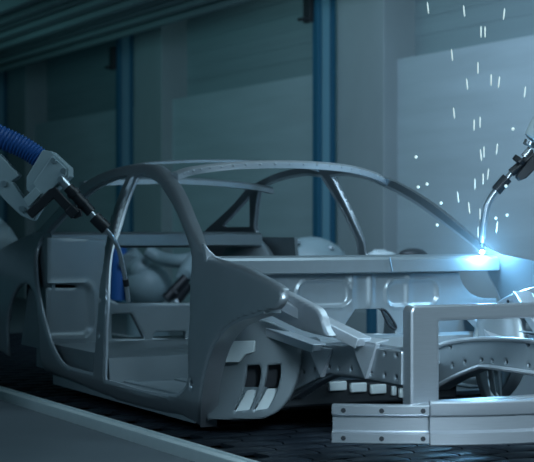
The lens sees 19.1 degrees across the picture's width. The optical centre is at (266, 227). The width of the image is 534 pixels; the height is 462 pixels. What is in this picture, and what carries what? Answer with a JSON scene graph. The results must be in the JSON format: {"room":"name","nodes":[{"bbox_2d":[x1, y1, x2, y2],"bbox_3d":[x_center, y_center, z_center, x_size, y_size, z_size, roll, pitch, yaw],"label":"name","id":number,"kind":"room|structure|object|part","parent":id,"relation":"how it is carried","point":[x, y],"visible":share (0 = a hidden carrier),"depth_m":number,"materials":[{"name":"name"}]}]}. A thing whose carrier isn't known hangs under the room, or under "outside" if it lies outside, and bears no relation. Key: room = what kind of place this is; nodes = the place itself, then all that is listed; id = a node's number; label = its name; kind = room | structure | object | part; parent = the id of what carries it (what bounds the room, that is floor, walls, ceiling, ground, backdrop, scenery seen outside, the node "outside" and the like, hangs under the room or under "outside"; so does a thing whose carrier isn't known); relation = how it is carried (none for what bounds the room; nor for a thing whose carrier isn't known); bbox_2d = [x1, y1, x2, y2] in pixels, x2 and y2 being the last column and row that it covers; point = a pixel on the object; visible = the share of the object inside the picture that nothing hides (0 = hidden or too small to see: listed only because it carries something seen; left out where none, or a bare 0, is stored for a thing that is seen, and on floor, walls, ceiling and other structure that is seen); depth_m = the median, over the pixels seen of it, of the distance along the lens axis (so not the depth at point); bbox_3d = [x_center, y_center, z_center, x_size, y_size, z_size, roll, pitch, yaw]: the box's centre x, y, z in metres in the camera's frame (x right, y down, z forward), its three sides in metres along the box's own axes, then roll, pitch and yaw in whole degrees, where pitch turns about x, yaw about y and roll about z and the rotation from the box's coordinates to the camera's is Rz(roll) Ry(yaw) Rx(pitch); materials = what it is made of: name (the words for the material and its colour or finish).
{"room":"factory floor","nodes":[
{"label":"factory floor","id":0,"kind":"room"},
{"bbox_2d":[0,218,17,320],"bbox_3d":[-2.489,0.412,10.715,1.583,1.025,0.634,0,0,-27],"label":"robot","id":1,"kind":"object","parent":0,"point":[7,236],"visible":0.32,"depth_m":10.80,"materials":[{"name":"paint"}]},
{"bbox_3d":[-2.425,0.157,10.671,1.358,0.397,0.294,0,0,-17],"label":"arm","id":2,"kind":"part","parent":1,"relation":"part of","materials":[{"name":"paint"}]},
{"bbox_2d":[0,0,252,72],"bbox_3d":[-6.237,-2.237,19.209,7.200,0.215,32.000,0,0,-27],"label":"ceiling","id":3,"kind":"structure","parent":0,"point":[29,29],"depth_m":16.99,"materials":[{"name":"grey metal"}]},
{"bbox_2d":[7,35,533,302],"bbox_3d":[-1.824,-0.245,21.452,0.300,2.700,32.000,0,0,-27],"label":"wall","id":4,"kind":"structure","parent":0,"point":[270,120],"depth_m":14.94,"materials":[{"name":"concrete"}]},
{"bbox_2d":[7,0,533,127],"bbox_3d":[-1.729,-2.845,21.501,0.126,2.500,32.000,0,0,-27],"label":"cladding","id":5,"kind":"object","parent":4,"relation":"attached to","point":[254,42],"depth_m":18.28,"materials":[{"name":"grey metal"}]},
{"bbox_2d":[10,298,533,395],"bbox_3d":[-3.882,1.155,14.797,13.000,0.100,32.000,0,0,-27],"label":"floor","id":6,"kind":"structure","parent":0,"point":[119,321],"depth_m":17.73,"materials":[{"name":"concrete"}]},
{"bbox_2d":[0,71,6,222],"bbox_3d":[-4.299,-1.295,25.349,0.380,4.800,0.310,0,0,-27],"label":"steel column","id":7,"kind":"structure","parent":6,"relation":"on","point":[3,75],"depth_m":25.35,"materials":[{"name":"teal"}]},
{"bbox_2d":[8,60,46,298],"bbox_3d":[-3.762,-1.475,25.022,0.420,5.160,0.960,0,0,-27],"label":"concrete column","id":8,"kind":"structure","parent":6,"relation":"on","point":[27,85],"depth_m":24.66,"materials":[{"name":"grey concrete"}]},
{"bbox_2d":[0,400,193,461],"bbox_3d":[-3.169,1.015,8.429,3.200,0.180,18.000,0,0,-27],"label":"walkway","id":9,"kind":"object","parent":6,"relation":"on","point":[26,435],"depth_m":6.84,"materials":[{"name":"concrete"}]},
{"bbox_2d":[0,124,130,301],"bbox_3d":[-1.538,0.041,7.850,1.721,1.768,0.680,0,0,0],"label":"robot","id":10,"kind":"object","parent":9,"relation":"on","point":[50,173],"visible":1,"depth_m":7.73,"materials":[{"name":"paint"}]},
{"bbox_3d":[-1.055,-0.241,7.728,0.160,0.210,0.025,0,0,0],"label":"plate","id":11,"kind":"part","parent":10,"relation":"part of","materials":[{"name":"paint"}]},
{"bbox_2d":[104,35,132,302],"bbox_3d":[-1.883,-1.295,20.598,0.380,4.800,0.310,0,0,-27],"label":"steel column","id":12,"kind":"structure","parent":6,"relation":"on","point":[120,55],"depth_m":20.59,"materials":[{"name":"teal metal"}]},
{"bbox_2d":[110,248,191,336],"bbox_3d":[-0.953,0.599,14.198,0.646,1.012,1.224,0,0,-27],"label":"robot","id":13,"kind":"object","parent":6,"relation":"on","point":[149,282],"visible":0.63,"depth_m":14.31,"materials":[{"name":"grey metal"}]},
{"bbox_3d":[-1.173,0.383,14.491,0.404,0.433,0.292,0,0,6],"label":"arm","id":14,"kind":"part","parent":13,"relation":"part of"},
{"bbox_2d":[134,18,186,302],"bbox_3d":[-1.347,-1.475,20.270,0.420,5.160,0.960,0,0,-27],"label":"concrete column","id":15,"kind":"structure","parent":6,"relation":"on","point":[160,54],"depth_m":19.92,"materials":[{"name":"grey concrete"}]},
{"bbox_2d":[0,333,533,461],"bbox_3d":[0.038,0.996,8.377,2.355,0.218,12.000,0,0,-27],"label":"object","id":16,"kind":"structure","parent":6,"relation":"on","point":[304,435],"depth_m":7.12,"materials":[{"name":"grey metal"}]},
{"bbox_2d":[223,401,402,421],"bbox_3d":[-0.151,0.857,8.561,1.120,0.096,2.100,0,0,-27],"label":"transport skid","id":17,"kind":"object","parent":16,"relation":"on","point":[396,402],"visible":0.05,"depth_m":7.83,"materials":[{"name":"grey metal"}]},
{"bbox_2d":[0,159,533,445],"bbox_3d":[0.007,0.260,8.249,1.730,1.264,4.853,0,0,-27],"label":"car","id":18,"kind":"object","parent":17,"relation":"on","point":[262,324],"visible":1,"depth_m":7.38,"materials":[{"name":"metal"}]},
{"bbox_3d":[-1.433,0.405,9.370,0.177,0.738,1.550,0,0,-27],"label":"quarter panel","id":19,"kind":"part","parent":18,"relation":"part of","materials":[{"name":"metal"}]},
{"bbox_3d":[-1.286,0.372,9.117,0.120,0.625,0.480,0,0,-27],"label":"quarter panel","id":20,"kind":"part","parent":18,"relation":"part of","materials":[{"name":"grey metal"}]},
{"bbox_3d":[-0.927,0.784,8.270,0.069,0.203,2.781,0,0,-27],"label":"sill","id":21,"kind":"part","parent":18,"relation":"part of","materials":[{"name":"metal"}]},
{"bbox_3d":[-0.717,-0.243,8.375,0.112,0.177,1.225,0,0,-28],"label":"roof rail","id":22,"kind":"part","parent":18,"relation":"part of","materials":[{"name":"metal"}]},
{"bbox_2d":[33,232,261,247],"bbox_3d":[-0.703,0.073,9.492,1.340,0.093,0.340,0,0,-27],"label":"shelf","id":23,"kind":"object","parent":18,"relation":"attached to","point":[125,239],"depth_m":9.36,"materials":[{"name":"grey metal"}]},
{"bbox_3d":[-0.051,0.405,10.069,0.150,0.738,1.554,0,0,-31],"label":"quarter panel","id":24,"kind":"part","parent":18,"relation":"part of","materials":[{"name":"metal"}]},
{"bbox_3d":[-0.085,0.765,7.002,0.102,0.098,0.058,0,0,12],"label":"slot plate","id":25,"kind":"part","parent":18,"relation":"part of","materials":[{"name":"silver metal"}]},
{"bbox_3d":[0.004,0.758,6.986,0.114,0.099,0.045,0,0,-38],"label":"slot plate","id":26,"kind":"part","parent":18,"relation":"part of","materials":[{"name":"silver metal"}]},
{"bbox_3d":[0.069,0.372,9.806,0.120,0.625,0.480,0,0,-27],"label":"quarter panel","id":27,"kind":"part","parent":18,"relation":"part of","materials":[{"name":"grey metal"}]},
{"bbox_3d":[0.129,0.344,6.682,0.035,0.199,0.596,0,0,-27],"label":"apron panel","id":28,"kind":"part","parent":18,"relation":"part of","materials":[{"name":"metal"}]},
{"bbox_3d":[0.304,0.659,6.784,0.100,0.352,1.180,0,0,-27],"label":"rail","id":29,"kind":"part","parent":18,"relation":"part of","materials":[{"name":"metal"}]},
{"bbox_3d":[0.364,-0.283,8.845,0.089,0.113,1.363,0,0,-27],"label":"roof rail","id":30,"kind":"part","parent":18,"relation":"part of","materials":[{"name":"metal"}]},
{"bbox_3d":[0.542,0.784,9.016,0.069,0.203,2.782,0,0,-27],"label":"sill","id":31,"kind":"part","parent":18,"relation":"part of","materials":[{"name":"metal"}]},
{"bbox_3d":[0.999,0.659,7.138,0.100,0.352,1.180,0,0,-27],"label":"rail","id":32,"kind":"part","parent":18,"relation":"part of","materials":[{"name":"metal"}]},
{"bbox_3d":[1.267,0.344,7.266,0.055,0.189,0.809,0,0,-29],"label":"shotgun rail","id":33,"kind":"part","parent":18,"relation":"part of","materials":[{"name":"metal"}]},
{"bbox_2d":[297,0,335,244],"bbox_3d":[0.532,-1.295,15.846,0.380,4.800,0.310,0,0,-27],"label":"steel column","id":34,"kind":"structure","parent":6,"relation":"on","point":[322,13],"depth_m":15.84,"materials":[{"name":"teal metal"}]},
{"bbox_2d":[297,237,344,273],"bbox_3d":[0.371,0.590,12.999,0.713,1.030,0.720,0,0,-27],"label":"robot","id":35,"kind":"object","parent":6,"relation":"on","point":[306,245],"visible":0.12,"depth_m":12.79,"materials":[{"name":"silver metal"}]},
{"bbox_2d":[366,309,376,332],"bbox_3d":[0.764,0.733,11.595,0.200,0.745,0.200,0,0,-27],"label":"post","id":36,"kind":"object","parent":6,"relation":"on","point":[371,314],"visible":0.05,"depth_m":11.57,"materials":[{"name":"blue metal"}]},
{"bbox_2d":[337,0,414,332],"bbox_3d":[1.069,-1.475,15.519,0.420,5.160,0.960,0,0,-27],"label":"concrete column","id":37,"kind":"structure","parent":6,"relation":"on","point":[372,35],"depth_m":15.27,"materials":[{"name":"grey concrete"}]},
{"bbox_2d":[367,250,395,333],"bbox_3d":[0.901,0.640,12.495,0.300,0.930,0.300,0,0,-27],"label":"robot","id":38,"kind":"object","parent":6,"relation":"on","point":[380,320],"visible":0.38,"depth_m":12.39,"materials":[{"name":"paint"}]},
{"bbox_2d":[398,248,426,272],"bbox_3d":[1.101,0.630,11.991,0.300,0.950,0.300,0,0,-27],"label":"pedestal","id":39,"kind":"object","parent":6,"relation":"on","point":[408,251],"visible":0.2,"depth_m":11.92,"materials":[{"name":"grey metal"}]},
{"bbox_2d":[479,117,533,246],"bbox_3d":[1.882,0.106,7.720,1.704,1.998,0.680,0,0,0],"label":"robot","id":40,"kind":"object","parent":6,"relation":"on","point":[524,166],"visible":1,"depth_m":7.70,"materials":[{"name":"paint"}]}
]}

